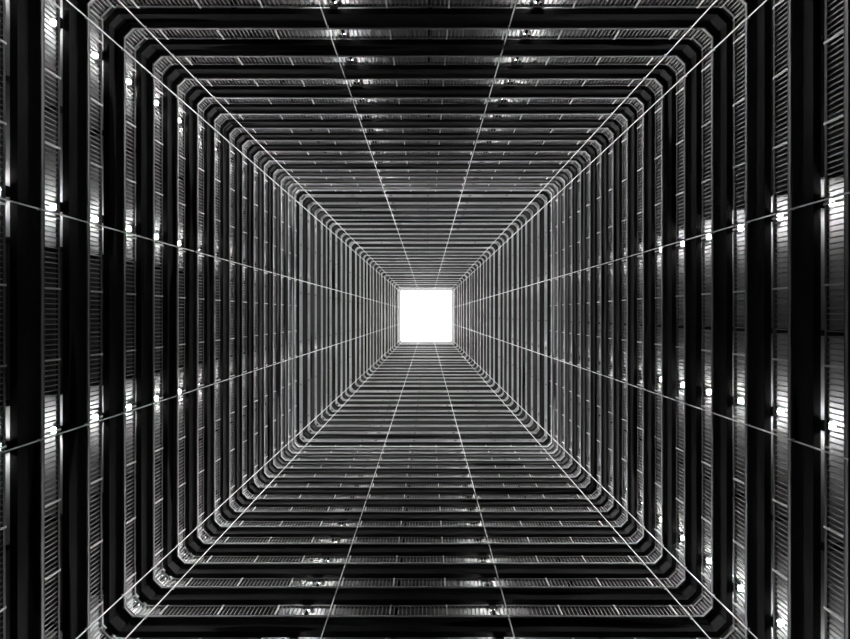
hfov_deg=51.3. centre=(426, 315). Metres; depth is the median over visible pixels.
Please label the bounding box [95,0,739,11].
balcony railing
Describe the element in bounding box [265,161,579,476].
floor
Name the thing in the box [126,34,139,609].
balcony railing
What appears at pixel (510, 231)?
balcony railing
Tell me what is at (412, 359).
vertical pipe
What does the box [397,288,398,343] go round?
balcony railing
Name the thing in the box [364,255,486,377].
floor
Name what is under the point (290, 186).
balcony railing
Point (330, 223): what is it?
floor
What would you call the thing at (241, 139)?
floor
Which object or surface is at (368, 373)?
balcony railing
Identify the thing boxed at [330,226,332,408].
balcony railing
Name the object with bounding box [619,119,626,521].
balcony railing
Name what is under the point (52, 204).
lamp
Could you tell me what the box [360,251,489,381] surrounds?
floor
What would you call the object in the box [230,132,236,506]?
balcony railing
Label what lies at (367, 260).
balcony railing
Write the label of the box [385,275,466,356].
floor
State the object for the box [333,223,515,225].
balcony railing
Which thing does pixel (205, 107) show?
balcony railing
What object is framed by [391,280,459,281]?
balcony railing
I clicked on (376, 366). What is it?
floor
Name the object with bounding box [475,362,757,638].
vertical pipe
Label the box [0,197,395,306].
vertical pipe
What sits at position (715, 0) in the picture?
vertical pipe
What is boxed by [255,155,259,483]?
balcony railing
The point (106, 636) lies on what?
balcony railing
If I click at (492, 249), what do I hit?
balcony railing
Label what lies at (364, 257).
balcony railing
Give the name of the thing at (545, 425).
balcony railing
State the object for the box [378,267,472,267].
balcony railing
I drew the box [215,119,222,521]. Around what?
balcony railing
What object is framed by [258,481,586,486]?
balcony railing
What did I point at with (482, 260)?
balcony railing
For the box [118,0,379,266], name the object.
vertical pipe
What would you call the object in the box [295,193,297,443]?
balcony railing
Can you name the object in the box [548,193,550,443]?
balcony railing
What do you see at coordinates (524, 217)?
balcony railing
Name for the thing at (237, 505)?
balcony railing
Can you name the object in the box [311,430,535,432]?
balcony railing
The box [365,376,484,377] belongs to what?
balcony railing
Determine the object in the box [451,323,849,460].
vertical pipe
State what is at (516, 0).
vertical pipe
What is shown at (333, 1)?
lamp
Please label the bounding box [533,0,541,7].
lamp
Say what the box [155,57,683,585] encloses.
floor
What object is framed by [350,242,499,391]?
floor
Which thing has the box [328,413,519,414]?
balcony railing
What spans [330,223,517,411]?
floor
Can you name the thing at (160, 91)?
balcony railing
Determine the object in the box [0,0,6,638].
balcony railing
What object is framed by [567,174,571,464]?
balcony railing
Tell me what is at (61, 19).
lamp
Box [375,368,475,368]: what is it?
balcony railing
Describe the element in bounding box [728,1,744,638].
balcony railing
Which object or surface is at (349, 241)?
floor
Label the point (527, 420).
floor
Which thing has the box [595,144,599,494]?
balcony railing
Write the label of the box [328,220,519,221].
balcony railing
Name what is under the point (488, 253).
balcony railing
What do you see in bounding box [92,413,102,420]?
lamp
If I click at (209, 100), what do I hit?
balcony railing
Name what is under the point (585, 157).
balcony railing
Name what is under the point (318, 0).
vertical pipe
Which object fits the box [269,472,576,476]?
balcony railing
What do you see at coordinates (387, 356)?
balcony railing
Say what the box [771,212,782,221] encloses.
lamp
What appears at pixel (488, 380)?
balcony railing
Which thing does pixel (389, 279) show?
floor
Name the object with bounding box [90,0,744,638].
floor
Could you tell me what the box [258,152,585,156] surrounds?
balcony railing
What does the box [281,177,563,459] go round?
floor
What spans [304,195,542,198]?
balcony railing
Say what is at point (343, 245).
floor
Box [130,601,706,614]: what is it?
balcony railing
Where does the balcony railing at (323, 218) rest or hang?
on the floor at (527, 420)
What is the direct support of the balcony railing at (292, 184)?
on the floor at (289, 182)
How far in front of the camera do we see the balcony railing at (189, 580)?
29.39 m
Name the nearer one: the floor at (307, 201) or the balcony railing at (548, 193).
the balcony railing at (548, 193)
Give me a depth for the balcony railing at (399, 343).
264.24 m
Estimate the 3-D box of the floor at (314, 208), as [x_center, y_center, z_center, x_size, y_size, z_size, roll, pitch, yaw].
[-0.250,0.214,68.392,20.200,2.094,20.200,0,-90,0]
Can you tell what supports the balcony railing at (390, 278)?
on the floor at (388, 276)
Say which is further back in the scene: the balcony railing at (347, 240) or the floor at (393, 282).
the floor at (393, 282)
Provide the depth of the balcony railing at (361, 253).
117.60 m
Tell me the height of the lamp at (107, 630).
0.250 m
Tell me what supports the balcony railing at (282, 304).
on the floor at (281, 175)
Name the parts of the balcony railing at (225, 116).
bar panel, bar panel, bar panel, bar panel, bar panel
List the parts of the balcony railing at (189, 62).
bar panel, bar panel, bar panel, bar panel, bar panel, handrail, bar panel, bar panel, bar panel, bar panel, bar panel, bar panel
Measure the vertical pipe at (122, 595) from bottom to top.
299.328 m
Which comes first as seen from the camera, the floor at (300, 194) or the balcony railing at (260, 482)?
the balcony railing at (260, 482)
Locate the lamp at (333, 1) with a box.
[329,0,337,7]
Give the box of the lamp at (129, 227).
[127,225,135,232]
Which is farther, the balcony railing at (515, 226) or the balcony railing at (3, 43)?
the balcony railing at (515, 226)
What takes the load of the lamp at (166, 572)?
attached to the floor at (174, 76)
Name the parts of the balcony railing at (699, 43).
handrail, post, post, bar panel, bar panel, bar panel, bar panel, bar panel, bar panel, bar panel, bar panel, bar panel, bar panel, bar panel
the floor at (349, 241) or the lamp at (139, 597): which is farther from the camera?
the floor at (349, 241)
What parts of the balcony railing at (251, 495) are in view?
handrail, bar panel, bar panel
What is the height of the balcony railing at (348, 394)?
1.690 m
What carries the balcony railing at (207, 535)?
on the floor at (195, 95)
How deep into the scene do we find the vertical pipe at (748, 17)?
30.21 m
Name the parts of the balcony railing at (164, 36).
bar panel, post, bar panel, bar panel, bar panel, bar panel, handrail, bar panel, bar panel, bar panel, bar panel, bar panel, bar panel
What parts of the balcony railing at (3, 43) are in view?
bar panel, bar panel, bar panel, bar panel, bar panel, bar panel, bar panel, bar panel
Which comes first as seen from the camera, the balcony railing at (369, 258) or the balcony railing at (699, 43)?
the balcony railing at (699, 43)
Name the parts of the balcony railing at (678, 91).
handrail, bar panel, bar panel, bar panel, bar panel, bar panel, bar panel, bar panel, bar panel, bar panel, bar panel, bar panel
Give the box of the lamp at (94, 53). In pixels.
[93,51,102,59]
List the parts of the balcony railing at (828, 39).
handrail, post, post, post, post, post, post, post, post, bar panel, bar panel, bar panel, bar panel, bar panel, bar panel, bar panel, bar panel, bar panel, rail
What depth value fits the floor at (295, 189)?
58.03 m
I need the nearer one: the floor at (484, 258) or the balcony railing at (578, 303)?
the balcony railing at (578, 303)
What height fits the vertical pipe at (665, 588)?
299.328 m
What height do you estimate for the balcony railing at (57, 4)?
0.962 m
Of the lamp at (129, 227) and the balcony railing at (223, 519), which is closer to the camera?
the lamp at (129, 227)
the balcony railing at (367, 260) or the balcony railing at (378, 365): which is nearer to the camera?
the balcony railing at (367, 260)
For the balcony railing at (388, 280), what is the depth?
203.10 m
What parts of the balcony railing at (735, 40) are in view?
handrail, post, post, post, post, post, post, post, bar panel, bar panel, bar panel, bar panel, bar panel, bar panel, bar panel, bar panel, bar panel, bar panel, bar panel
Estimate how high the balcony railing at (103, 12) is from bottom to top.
0.962 m
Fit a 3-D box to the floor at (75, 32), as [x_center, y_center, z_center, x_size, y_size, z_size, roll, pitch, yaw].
[-0.250,0.214,22.355,20.200,1.416,20.200,0,-90,0]
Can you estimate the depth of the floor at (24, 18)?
19.24 m
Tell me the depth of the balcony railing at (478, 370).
137.82 m
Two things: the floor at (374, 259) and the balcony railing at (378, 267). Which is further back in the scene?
the balcony railing at (378, 267)
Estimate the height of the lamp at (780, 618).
0.250 m
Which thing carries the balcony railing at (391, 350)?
on the floor at (389, 279)
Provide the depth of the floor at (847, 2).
17.38 m
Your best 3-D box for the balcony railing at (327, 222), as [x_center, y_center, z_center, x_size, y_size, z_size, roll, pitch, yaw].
[-8.758,0.214,77.668,0.195,0.973,16.898,0,-90,0]
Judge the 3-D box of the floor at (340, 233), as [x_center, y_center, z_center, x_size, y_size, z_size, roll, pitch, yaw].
[-0.250,0.214,89.081,20.200,2.725,20.200,0,-90,0]
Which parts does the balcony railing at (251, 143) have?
bar panel, handrail, bar panel, bar panel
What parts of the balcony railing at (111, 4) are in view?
bar panel, bar panel, bar panel, bar panel, bar panel, handrail, bar panel, bar panel, bar panel, bar panel, bar panel, bar panel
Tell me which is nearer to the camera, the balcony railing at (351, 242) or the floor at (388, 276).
the balcony railing at (351, 242)
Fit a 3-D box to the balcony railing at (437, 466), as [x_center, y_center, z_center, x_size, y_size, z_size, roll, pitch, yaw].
[-0.250,8.722,51.136,16.898,0.949,0.195,0,-90,0]
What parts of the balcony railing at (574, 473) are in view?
handrail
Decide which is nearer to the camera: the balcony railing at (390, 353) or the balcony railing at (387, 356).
the balcony railing at (387, 356)
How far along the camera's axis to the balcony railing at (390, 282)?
213.83 m
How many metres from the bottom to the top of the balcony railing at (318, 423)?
1.383 m
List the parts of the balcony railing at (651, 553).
bar panel, bar panel, bar panel, bar panel, handrail, bar panel, bar panel, bar panel, bar panel, bar panel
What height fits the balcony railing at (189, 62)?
0.962 m
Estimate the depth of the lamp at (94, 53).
24.43 m
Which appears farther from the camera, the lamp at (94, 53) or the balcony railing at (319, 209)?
the balcony railing at (319, 209)
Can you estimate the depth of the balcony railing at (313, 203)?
66.60 m
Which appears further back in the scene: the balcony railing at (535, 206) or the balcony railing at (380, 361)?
the balcony railing at (380, 361)
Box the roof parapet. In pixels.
[398,287,454,343]
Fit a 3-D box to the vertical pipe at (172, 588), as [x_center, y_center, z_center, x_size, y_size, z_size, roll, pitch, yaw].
[-8.087,8.705,148.064,0.045,299.328,0.097,0,-90,0]
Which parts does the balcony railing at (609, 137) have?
handrail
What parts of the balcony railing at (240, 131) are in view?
bar panel, bar panel, handrail, bar panel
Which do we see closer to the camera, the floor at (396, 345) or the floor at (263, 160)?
the floor at (263, 160)
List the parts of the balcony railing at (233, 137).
bar panel, bar panel, bar panel, bar panel, bar panel, bar panel, bar panel, bar panel, handrail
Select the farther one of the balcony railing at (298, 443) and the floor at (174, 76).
the balcony railing at (298, 443)
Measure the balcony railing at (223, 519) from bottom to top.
0.975 m
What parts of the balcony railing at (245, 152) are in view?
bar panel, bar panel, handrail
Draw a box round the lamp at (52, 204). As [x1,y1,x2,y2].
[50,202,62,211]
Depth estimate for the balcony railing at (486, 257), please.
123.76 m
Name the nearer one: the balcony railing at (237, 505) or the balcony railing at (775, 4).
the balcony railing at (775, 4)
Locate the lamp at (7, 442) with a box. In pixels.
[6,441,9,452]
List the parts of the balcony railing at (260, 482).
bar panel, handrail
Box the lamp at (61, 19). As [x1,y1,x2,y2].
[50,17,62,27]
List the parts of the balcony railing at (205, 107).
bar panel, bar panel, bar panel, bar panel, bar panel, bar panel, bar panel, bar panel, bar panel, handrail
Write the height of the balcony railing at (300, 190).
0.791 m
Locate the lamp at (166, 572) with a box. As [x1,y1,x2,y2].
[160,571,169,580]
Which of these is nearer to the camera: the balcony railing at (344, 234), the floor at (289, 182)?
the floor at (289, 182)
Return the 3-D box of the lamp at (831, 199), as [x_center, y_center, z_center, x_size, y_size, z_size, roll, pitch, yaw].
[8.592,-2.404,18.948,0.265,0.250,0.220,0,-90,0]
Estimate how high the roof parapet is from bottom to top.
22.593 m
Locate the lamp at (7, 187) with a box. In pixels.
[6,186,9,196]
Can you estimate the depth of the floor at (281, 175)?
52.43 m
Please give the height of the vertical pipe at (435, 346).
299.328 m
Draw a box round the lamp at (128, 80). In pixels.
[126,77,135,85]
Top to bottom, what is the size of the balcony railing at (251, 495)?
0.975 m
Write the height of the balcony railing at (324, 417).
1.280 m
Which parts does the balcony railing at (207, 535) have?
bar panel, bar panel, bar panel, bar panel, bar panel, handrail, bar panel, bar panel, bar panel, bar panel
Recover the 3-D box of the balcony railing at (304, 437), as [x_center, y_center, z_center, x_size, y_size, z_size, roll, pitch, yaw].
[-0.250,8.722,61.997,16.898,1.383,0.195,0,-90,0]
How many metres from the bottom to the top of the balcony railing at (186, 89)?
0.949 m
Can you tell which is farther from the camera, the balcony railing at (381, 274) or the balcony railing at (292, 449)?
the balcony railing at (381, 274)
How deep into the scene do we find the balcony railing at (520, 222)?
78.03 m
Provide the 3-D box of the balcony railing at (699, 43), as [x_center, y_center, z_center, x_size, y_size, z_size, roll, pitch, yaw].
[8.258,0.214,26.293,0.195,0.962,16.898,0,-90,0]
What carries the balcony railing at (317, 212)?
on the floor at (314, 208)
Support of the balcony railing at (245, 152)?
on the floor at (241, 139)
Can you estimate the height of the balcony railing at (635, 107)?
0.949 m
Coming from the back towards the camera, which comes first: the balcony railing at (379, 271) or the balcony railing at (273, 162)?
the balcony railing at (379, 271)
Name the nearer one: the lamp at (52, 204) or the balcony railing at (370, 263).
the lamp at (52, 204)
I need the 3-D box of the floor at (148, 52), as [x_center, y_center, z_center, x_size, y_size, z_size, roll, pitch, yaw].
[-0.250,0.214,27.853,20.200,1.416,20.200,0,-90,0]
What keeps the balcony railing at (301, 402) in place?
on the floor at (300, 194)
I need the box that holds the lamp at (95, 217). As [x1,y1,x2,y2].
[93,215,102,222]
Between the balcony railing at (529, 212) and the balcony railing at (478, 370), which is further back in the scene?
the balcony railing at (478, 370)
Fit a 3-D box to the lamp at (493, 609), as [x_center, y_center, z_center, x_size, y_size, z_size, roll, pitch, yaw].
[2.020,9.066,27.195,0.220,0.250,0.284,0,-90,0]
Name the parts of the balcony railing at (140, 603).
post, bar panel, bar panel, bar panel, bar panel, bar panel, bar panel, handrail, bar panel, bar panel, bar panel, bar panel, bar panel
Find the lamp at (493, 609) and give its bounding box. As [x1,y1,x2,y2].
[489,608,496,614]
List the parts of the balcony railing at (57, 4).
rail, bar panel, bar panel, bar panel, bar panel, bar panel, bar panel, bar panel, bar panel, bar panel, post, post, post, post, post, post, post, post, post, handrail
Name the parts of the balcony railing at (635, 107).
bar panel, bar panel, bar panel, bar panel, bar panel, bar panel, bar panel, bar panel, bar panel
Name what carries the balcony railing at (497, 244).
on the floor at (349, 241)
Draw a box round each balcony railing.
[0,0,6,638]
[44,0,60,638]
[90,1,106,638]
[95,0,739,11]
[104,634,731,638]
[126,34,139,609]
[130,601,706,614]
[131,30,705,42]
[155,61,166,581]
[159,57,678,68]
[159,575,679,585]
[179,84,188,557]
[182,80,657,89]
[183,552,656,561]
[198,102,206,538]
[202,99,638,106]
[203,534,637,542]
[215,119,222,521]
[219,115,622,121]
[219,518,622,525]
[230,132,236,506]
[234,129,608,134]
[234,504,608,510]
[243,144,248,494]
[246,141,596,146]
[247,492,596,497]
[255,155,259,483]
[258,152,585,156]
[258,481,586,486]
[265,164,269,473]
[267,161,576,165]
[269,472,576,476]
[274,172,277,463]
[276,170,567,173]
[278,463,568,467]
[281,180,285,455]
[284,177,560,180]
[285,456,561,459]
[289,186,291,450]
[292,184,554,187]
[292,449,554,452]
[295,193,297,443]
[298,190,548,192]
[298,443,548,445]
[300,199,303,437]
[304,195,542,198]
[304,437,542,440]
[308,206,311,429]
[311,203,535,205]
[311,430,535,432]
[315,212,318,422]
[318,209,528,211]
[318,423,529,426]
[321,218,323,417]
[324,215,523,217]
[324,417,523,419]
[326,222,328,412]
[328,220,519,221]
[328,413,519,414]
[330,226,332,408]
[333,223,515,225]
[333,409,515,411]
[336,231,338,402]
[338,403,510,405]
[339,229,509,230]
[341,236,343,397]
[343,234,505,235]
[343,398,505,400]
[346,240,347,393]
[348,238,501,239]
[348,394,501,395]
[350,243,351,390]
[351,242,496,244]
[351,389,496,391]
[356,249,357,382]
[358,247,491,248]
[359,385,490,385]
[360,253,361,378]
[362,251,487,252]
[363,380,488,381]
[364,257,364,375]
[365,255,483,256]
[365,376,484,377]
[367,260,367,372]
[368,258,481,259]
[368,373,480,374]
[370,263,370,368]
[372,261,476,261]
[372,370,478,371]
[373,265,374,366]
[375,264,475,264]
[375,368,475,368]
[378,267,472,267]
[378,365,472,365]
[379,271,379,360]
[380,361,469,362]
[381,274,382,358]
[383,359,467,359]
[385,277,385,354]
[387,356,464,356]
[388,280,388,351]
[390,278,461,278]
[390,282,390,349]
[390,353,461,353]
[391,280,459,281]
[391,350,459,351]
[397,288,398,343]
[398,343,453,344]
[460,281,461,350]
[473,268,474,363]
[476,265,477,366]
[479,263,480,369]
[482,260,483,372]
[485,257,486,376]
[488,253,489,379]
[492,249,493,382]
[497,244,499,388]
[502,240,503,393]
[506,236,507,397]
[510,231,512,402]
[515,226,517,408]
[520,222,521,412]
[524,217,526,417]
[529,212,531,422]
[535,206,538,429]
[543,199,546,437]
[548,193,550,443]
[554,187,556,449]
[560,181,563,457]
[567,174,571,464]
[575,166,579,472]
[584,155,589,483]
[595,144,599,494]
[606,133,611,506]
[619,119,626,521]
[634,103,641,538]
[652,84,660,557]
[672,61,683,581]
[697,34,710,609]
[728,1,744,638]
[772,0,787,638]
[823,0,844,638]
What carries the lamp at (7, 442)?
attached to the floor at (24, 18)
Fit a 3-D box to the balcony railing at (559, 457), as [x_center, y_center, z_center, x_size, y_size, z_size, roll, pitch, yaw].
[-0.250,8.722,53.865,16.898,0.975,0.195,0,-90,0]
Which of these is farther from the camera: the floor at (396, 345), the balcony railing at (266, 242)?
the floor at (396, 345)
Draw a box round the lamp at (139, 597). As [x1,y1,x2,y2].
[132,596,143,607]
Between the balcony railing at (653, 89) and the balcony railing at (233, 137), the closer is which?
the balcony railing at (653, 89)
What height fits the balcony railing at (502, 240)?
1.690 m
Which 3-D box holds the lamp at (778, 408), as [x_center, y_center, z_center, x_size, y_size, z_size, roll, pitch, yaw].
[8.592,2.365,21.697,0.265,0.250,0.220,0,-90,0]
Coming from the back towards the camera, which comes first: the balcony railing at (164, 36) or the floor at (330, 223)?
the floor at (330, 223)
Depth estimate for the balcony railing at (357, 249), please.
110.75 m
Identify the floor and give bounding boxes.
[6,0,843,638]
[45,0,787,638]
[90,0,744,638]
[126,30,710,614]
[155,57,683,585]
[179,80,660,561]
[198,99,641,542]
[215,115,626,525]
[230,129,611,510]
[243,141,599,497]
[255,152,589,486]
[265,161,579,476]
[274,170,571,467]
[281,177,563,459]
[289,184,556,452]
[295,190,550,445]
[300,195,546,440]
[308,203,538,432]
[315,209,531,426]
[321,215,526,419]
[327,220,521,414]
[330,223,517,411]
[336,229,512,405]
[341,234,507,400]
[346,238,503,395]
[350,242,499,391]
[356,247,493,385]
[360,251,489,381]
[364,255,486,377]
[367,258,483,374]
[370,261,480,371]
[373,264,477,368]
[376,267,474,365]
[379,270,471,362]
[381,272,469,359]
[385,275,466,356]
[388,278,463,353]
[390,280,461,351]
[393,282,458,348]
[394,284,457,347]
[845,0,849,638]
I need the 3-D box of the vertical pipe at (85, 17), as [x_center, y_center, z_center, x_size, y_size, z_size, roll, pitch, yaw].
[-8.741,-7.623,148.064,0.097,299.328,0.045,0,-90,0]
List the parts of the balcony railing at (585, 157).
handrail, bar panel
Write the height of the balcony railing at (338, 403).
1.818 m
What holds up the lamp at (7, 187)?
attached to the floor at (24, 18)
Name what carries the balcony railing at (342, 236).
on the floor at (340, 233)
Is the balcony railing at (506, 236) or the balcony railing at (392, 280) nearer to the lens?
the balcony railing at (506, 236)
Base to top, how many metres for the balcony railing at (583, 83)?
0.949 m
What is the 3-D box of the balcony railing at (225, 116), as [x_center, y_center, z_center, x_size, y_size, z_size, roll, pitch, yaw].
[-0.250,-8.293,37.222,16.898,0.975,0.195,0,-90,0]
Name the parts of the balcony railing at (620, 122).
handrail, bar panel, bar panel, bar panel, bar panel, bar panel, bar panel, bar panel, bar panel, bar panel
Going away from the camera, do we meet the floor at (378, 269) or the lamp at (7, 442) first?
the lamp at (7, 442)
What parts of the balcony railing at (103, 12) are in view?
bar panel, bar panel, bar panel, bar panel, bar panel, bar panel, bar panel, bar panel, bar panel, bar panel, bar panel, post, post, post, post, post, post, post, post, handrail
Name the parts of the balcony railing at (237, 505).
bar panel, bar panel, bar panel, bar panel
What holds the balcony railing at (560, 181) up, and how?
on the floor at (281, 175)
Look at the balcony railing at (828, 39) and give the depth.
18.39 m
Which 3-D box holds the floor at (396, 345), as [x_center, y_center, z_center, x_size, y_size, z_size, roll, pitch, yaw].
[-0.250,0.214,257.315,20.200,12.163,20.200,0,-90,0]
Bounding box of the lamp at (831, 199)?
[821,197,834,208]
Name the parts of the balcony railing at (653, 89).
handrail, bar panel, bar panel, bar panel, bar panel, bar panel, bar panel, bar panel, bar panel, bar panel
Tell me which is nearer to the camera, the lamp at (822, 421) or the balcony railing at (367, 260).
the lamp at (822, 421)
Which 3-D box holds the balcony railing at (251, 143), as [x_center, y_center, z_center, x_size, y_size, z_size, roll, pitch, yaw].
[-0.250,-8.293,42.757,16.898,0.975,0.195,0,-90,0]
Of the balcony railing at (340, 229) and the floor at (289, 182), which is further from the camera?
the balcony railing at (340, 229)
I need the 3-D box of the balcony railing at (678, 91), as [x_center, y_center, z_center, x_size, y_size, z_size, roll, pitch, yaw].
[8.258,0.214,29.041,0.195,0.962,16.898,0,-90,0]
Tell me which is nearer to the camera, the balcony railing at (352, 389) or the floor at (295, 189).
the floor at (295, 189)
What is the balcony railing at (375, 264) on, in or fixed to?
on the floor at (378, 262)
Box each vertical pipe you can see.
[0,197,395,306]
[0,326,391,453]
[66,0,396,288]
[76,340,399,638]
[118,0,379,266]
[125,342,401,638]
[318,0,418,290]
[320,359,412,638]
[435,346,514,638]
[437,0,516,278]
[450,0,716,289]
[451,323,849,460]
[452,0,766,291]
[453,345,710,638]
[456,191,849,306]
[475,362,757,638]
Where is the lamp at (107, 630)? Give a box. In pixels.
[99,628,112,638]
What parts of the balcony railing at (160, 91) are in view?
bar panel, bar panel, bar panel, bar panel, bar panel, bar panel, bar panel, bar panel, bar panel, bar panel, handrail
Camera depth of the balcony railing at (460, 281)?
213.41 m
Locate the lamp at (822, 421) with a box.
[821,420,834,430]
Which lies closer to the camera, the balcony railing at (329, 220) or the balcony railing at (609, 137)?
the balcony railing at (609, 137)
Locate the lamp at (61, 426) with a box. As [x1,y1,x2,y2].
[50,425,62,434]
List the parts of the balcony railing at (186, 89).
bar panel, bar panel, bar panel, bar panel, bar panel, bar panel, bar panel, bar panel, bar panel, handrail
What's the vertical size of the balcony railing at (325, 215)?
1.280 m
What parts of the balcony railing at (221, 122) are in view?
bar panel, bar panel, bar panel, bar panel, bar panel, bar panel, bar panel, bar panel, bar panel, handrail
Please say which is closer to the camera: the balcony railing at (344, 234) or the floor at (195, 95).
the floor at (195, 95)
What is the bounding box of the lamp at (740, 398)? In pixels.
[737,397,742,404]
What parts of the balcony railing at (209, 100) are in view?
bar panel, bar panel, bar panel, bar panel, handrail, bar panel, bar panel, bar panel, bar panel, bar panel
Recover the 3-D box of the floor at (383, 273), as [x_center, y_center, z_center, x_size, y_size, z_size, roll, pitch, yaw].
[-0.250,0.214,180.659,20.200,6.307,20.200,0,-90,0]
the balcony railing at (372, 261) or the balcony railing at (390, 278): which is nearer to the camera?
the balcony railing at (372, 261)
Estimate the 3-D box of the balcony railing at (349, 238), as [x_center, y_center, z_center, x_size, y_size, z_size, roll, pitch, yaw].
[-0.250,-8.293,96.259,16.898,1.690,0.195,0,-90,0]
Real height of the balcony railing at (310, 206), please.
1.383 m
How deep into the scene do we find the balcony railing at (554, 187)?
57.01 m
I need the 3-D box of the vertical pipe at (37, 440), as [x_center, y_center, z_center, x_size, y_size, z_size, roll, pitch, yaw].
[-8.741,2.815,148.064,0.097,299.328,0.045,0,-90,0]
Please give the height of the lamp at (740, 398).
0.250 m
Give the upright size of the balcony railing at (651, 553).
0.949 m
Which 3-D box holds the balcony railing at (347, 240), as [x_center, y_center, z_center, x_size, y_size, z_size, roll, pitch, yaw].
[-8.758,0.214,96.259,0.195,1.690,16.898,0,-90,0]
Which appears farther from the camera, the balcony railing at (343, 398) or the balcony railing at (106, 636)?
the balcony railing at (343, 398)
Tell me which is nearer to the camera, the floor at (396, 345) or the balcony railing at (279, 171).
the balcony railing at (279, 171)
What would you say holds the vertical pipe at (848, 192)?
on the floor
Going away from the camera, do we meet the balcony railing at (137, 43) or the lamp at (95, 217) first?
the lamp at (95, 217)
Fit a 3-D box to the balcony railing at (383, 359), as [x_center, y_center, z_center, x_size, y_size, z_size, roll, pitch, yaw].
[-0.250,8.722,172.961,16.898,4.353,0.195,0,-90,0]
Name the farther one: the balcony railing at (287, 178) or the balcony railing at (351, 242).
the balcony railing at (351, 242)
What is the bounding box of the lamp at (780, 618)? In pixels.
[771,617,782,627]
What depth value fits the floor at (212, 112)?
35.68 m
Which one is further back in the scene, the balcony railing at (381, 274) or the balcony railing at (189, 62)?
the balcony railing at (381, 274)
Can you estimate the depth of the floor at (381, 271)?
167.39 m
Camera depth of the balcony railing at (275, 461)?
51.48 m
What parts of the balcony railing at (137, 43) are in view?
bar panel, bar panel, bar panel, bar panel, bar panel, bar panel, bar panel, bar panel, bar panel, bar panel, bar panel, handrail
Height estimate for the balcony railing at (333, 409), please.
1.664 m
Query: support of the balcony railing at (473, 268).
on the floor at (376, 366)
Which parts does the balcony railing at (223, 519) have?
bar panel, bar panel, bar panel, bar panel, handrail, bar panel, bar panel, bar panel, bar panel, bar panel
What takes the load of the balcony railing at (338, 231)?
on the floor at (335, 228)
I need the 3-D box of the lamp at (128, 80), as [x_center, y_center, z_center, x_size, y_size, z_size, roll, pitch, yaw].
[-9.092,-7.172,27.195,0.265,0.250,0.220,0,-90,0]
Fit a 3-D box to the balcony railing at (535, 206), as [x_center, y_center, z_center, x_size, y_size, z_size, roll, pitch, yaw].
[8.258,0.214,66.064,0.195,1.383,16.898,0,-90,0]
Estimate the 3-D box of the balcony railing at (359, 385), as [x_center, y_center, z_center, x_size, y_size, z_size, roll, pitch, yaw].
[-0.250,8.722,109.901,16.898,2.228,0.195,0,-90,0]
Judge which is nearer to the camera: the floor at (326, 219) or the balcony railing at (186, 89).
the balcony railing at (186, 89)
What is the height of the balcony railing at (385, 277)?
5.377 m
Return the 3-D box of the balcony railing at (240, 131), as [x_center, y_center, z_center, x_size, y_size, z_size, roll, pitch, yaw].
[-0.250,-8.293,39.999,16.898,0.962,0.195,0,-90,0]
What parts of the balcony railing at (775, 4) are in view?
handrail, post, post, post, post, post, post, post, post, post, bar panel, bar panel, bar panel, bar panel, bar panel, bar panel, bar panel, bar panel, bar panel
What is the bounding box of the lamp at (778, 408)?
[771,407,782,415]
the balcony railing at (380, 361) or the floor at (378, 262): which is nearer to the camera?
the floor at (378, 262)
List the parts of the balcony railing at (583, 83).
bar panel, bar panel, bar panel, bar panel, handrail, bar panel, bar panel, bar panel, bar panel, bar panel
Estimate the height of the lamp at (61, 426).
0.250 m
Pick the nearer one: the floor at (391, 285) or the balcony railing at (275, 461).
the balcony railing at (275, 461)
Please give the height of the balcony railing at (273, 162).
0.975 m
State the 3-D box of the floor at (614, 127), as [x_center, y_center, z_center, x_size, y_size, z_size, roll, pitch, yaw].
[-0.250,0.214,38.802,20.200,1.432,20.200,0,-90,0]
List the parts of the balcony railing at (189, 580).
bar panel, bar panel, bar panel, bar panel, bar panel, handrail, bar panel, bar panel, bar panel, bar panel, bar panel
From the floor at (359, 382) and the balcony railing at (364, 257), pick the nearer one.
the floor at (359, 382)

